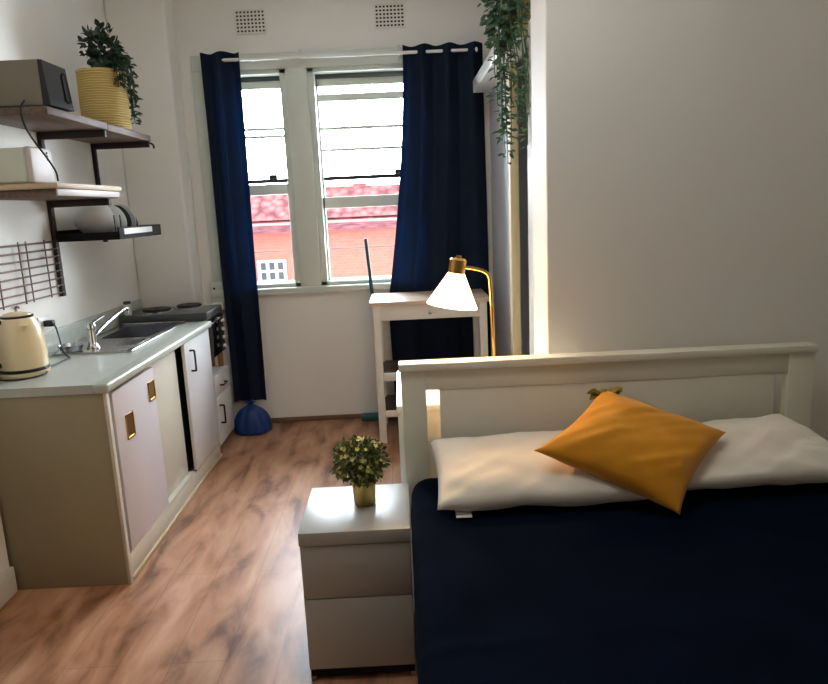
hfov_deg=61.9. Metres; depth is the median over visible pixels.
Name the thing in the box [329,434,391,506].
topiary
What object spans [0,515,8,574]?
wall
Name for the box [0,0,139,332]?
wall
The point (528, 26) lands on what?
door frame
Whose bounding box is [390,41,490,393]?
curtain
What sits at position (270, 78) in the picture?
window
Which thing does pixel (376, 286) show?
sill
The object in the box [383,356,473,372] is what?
shelf
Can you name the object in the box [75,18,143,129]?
plant
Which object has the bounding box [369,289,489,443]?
table
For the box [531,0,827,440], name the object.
wall partition
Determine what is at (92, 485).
base cabinet
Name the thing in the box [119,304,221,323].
cooktop
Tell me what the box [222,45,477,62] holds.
curtain rod
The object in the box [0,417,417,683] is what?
floor
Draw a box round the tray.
[56,224,160,241]
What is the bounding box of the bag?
[234,399,272,435]
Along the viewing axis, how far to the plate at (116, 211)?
3.98 m
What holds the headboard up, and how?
on the floor
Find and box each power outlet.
[37,315,51,331]
[209,282,224,309]
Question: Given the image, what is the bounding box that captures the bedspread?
[411,478,827,683]
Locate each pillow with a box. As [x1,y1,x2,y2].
[430,430,646,517]
[687,413,827,489]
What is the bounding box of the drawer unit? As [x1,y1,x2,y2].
[212,365,233,447]
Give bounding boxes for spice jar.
[123,301,131,315]
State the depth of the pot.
2.42 m
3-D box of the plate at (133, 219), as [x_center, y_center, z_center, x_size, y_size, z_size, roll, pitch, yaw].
[-1.738,-0.736,4.127,0.175,0.172,0.050,1,12,20]
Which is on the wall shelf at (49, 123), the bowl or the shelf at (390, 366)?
the bowl
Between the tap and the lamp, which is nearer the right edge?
the lamp
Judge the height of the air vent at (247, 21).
0.155 m
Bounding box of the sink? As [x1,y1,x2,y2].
[51,321,186,355]
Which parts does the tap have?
lever, spout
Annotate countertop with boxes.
[0,299,211,397]
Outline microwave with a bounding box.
[0,59,73,180]
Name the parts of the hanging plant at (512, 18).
pot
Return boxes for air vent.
[234,9,266,33]
[374,3,404,28]
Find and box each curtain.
[200,51,266,401]
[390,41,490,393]
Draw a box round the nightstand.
[298,483,415,679]
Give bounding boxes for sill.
[211,282,390,296]
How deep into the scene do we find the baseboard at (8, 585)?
2.95 m
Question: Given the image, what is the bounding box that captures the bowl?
[74,205,113,232]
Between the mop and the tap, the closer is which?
the tap
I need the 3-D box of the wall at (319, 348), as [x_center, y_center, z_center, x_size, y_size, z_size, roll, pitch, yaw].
[0.041,-0.966,5.127,4.300,3.060,0.250,-3,11,-1]
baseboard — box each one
[0,567,17,608]
[271,414,361,422]
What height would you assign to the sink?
0.201 m
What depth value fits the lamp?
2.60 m
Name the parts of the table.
leg, leg, rail, rail, drawer, leg, leg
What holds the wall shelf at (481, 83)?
attached to the wall at (499, 164)
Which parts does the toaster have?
panel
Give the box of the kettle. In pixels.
[0,306,69,380]
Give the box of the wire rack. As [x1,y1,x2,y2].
[0,240,65,309]
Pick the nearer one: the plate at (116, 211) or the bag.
the plate at (116, 211)
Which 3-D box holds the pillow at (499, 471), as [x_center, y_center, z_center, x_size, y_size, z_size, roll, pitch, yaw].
[0.423,0.428,2.357,0.718,0.161,0.380,-3,11,-1]
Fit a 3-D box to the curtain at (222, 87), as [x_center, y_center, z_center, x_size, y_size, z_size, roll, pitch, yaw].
[-1.267,-0.766,4.923,0.267,2.461,0.074,-3,11,-1]
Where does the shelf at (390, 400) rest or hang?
attached to the table
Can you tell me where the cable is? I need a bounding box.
[255,245,394,252]
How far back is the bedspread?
1.75 m
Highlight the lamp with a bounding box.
[427,255,494,356]
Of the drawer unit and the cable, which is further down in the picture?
the drawer unit
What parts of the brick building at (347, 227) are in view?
pane, cornice, cornice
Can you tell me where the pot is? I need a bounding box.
[352,476,375,506]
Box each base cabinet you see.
[0,329,222,589]
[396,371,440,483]
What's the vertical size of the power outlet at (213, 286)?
0.195 m
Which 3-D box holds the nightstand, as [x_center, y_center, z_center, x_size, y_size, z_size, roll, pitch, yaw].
[-0.188,0.849,2.482,0.366,0.550,0.375,-3,11,-1]
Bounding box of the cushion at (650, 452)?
[534,386,725,513]
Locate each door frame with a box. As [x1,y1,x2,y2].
[507,64,520,355]
[526,19,533,354]
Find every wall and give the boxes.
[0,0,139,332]
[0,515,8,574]
[104,0,203,307]
[172,0,529,419]
[487,1,521,355]
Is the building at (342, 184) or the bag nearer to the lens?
the bag
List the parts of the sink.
bowl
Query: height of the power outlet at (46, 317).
0.075 m
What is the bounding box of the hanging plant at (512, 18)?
[477,0,530,164]
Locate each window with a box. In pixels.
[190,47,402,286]
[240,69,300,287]
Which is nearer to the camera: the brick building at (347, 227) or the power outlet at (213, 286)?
the power outlet at (213, 286)
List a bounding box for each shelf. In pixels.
[0,106,160,296]
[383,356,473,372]
[385,394,395,409]
[473,35,525,92]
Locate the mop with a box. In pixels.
[361,239,391,420]
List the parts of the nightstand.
drawer, drawer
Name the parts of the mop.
handle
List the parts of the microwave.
cord, panel, handle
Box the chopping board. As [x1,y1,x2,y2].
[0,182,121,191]
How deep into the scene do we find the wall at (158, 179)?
4.70 m
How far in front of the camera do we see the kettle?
3.03 m
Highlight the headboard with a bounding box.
[398,342,818,611]
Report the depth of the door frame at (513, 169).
3.90 m
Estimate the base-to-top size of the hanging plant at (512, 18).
1.312 m
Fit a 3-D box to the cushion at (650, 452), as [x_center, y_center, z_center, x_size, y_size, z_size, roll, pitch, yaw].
[0.719,0.346,2.276,0.540,0.306,0.410,3,13,27]
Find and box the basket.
[75,67,131,129]
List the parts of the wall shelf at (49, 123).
wall shelf, bracket arm, bracket arm, wall shelf, bracket arm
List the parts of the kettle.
lid knob, lid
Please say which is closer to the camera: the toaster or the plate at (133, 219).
the toaster
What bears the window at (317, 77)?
in the wall at (319, 348)
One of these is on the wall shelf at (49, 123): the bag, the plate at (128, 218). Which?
the plate at (128, 218)
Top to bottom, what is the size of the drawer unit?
0.535 m
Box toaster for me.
[0,146,54,184]
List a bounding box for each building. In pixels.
[250,184,398,281]
[325,183,367,186]
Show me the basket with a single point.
(102, 93)
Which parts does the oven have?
glass door, control panel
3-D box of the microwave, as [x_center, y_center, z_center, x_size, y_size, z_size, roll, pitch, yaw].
[-1.751,-0.975,3.094,0.371,0.512,0.279,-3,11,-1]
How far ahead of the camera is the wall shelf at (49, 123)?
3.59 m
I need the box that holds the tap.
[85,307,130,348]
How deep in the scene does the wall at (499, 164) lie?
4.62 m
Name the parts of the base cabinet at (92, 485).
panel, edge post, recessed pull, sliding door, recessed pull, sliding door, handle, hinged door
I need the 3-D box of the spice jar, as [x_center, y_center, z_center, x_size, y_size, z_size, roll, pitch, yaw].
[-1.858,-0.220,4.473,0.048,0.092,0.048,-3,11,-1]
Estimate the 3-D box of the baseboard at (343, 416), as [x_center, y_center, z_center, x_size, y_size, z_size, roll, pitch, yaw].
[-0.439,0.568,5.282,2.140,0.035,0.018,-3,11,-1]
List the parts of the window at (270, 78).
sash, sash rail, sash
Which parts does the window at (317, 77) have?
sash, sash, sash rail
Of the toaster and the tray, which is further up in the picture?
the toaster
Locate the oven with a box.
[119,302,225,370]
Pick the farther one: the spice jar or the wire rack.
the spice jar
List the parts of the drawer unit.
drawer, handle, door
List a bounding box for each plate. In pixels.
[108,205,126,231]
[113,205,131,226]
[119,204,135,225]
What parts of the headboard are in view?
post, rail, headboard panel, rail, post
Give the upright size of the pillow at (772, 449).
0.170 m

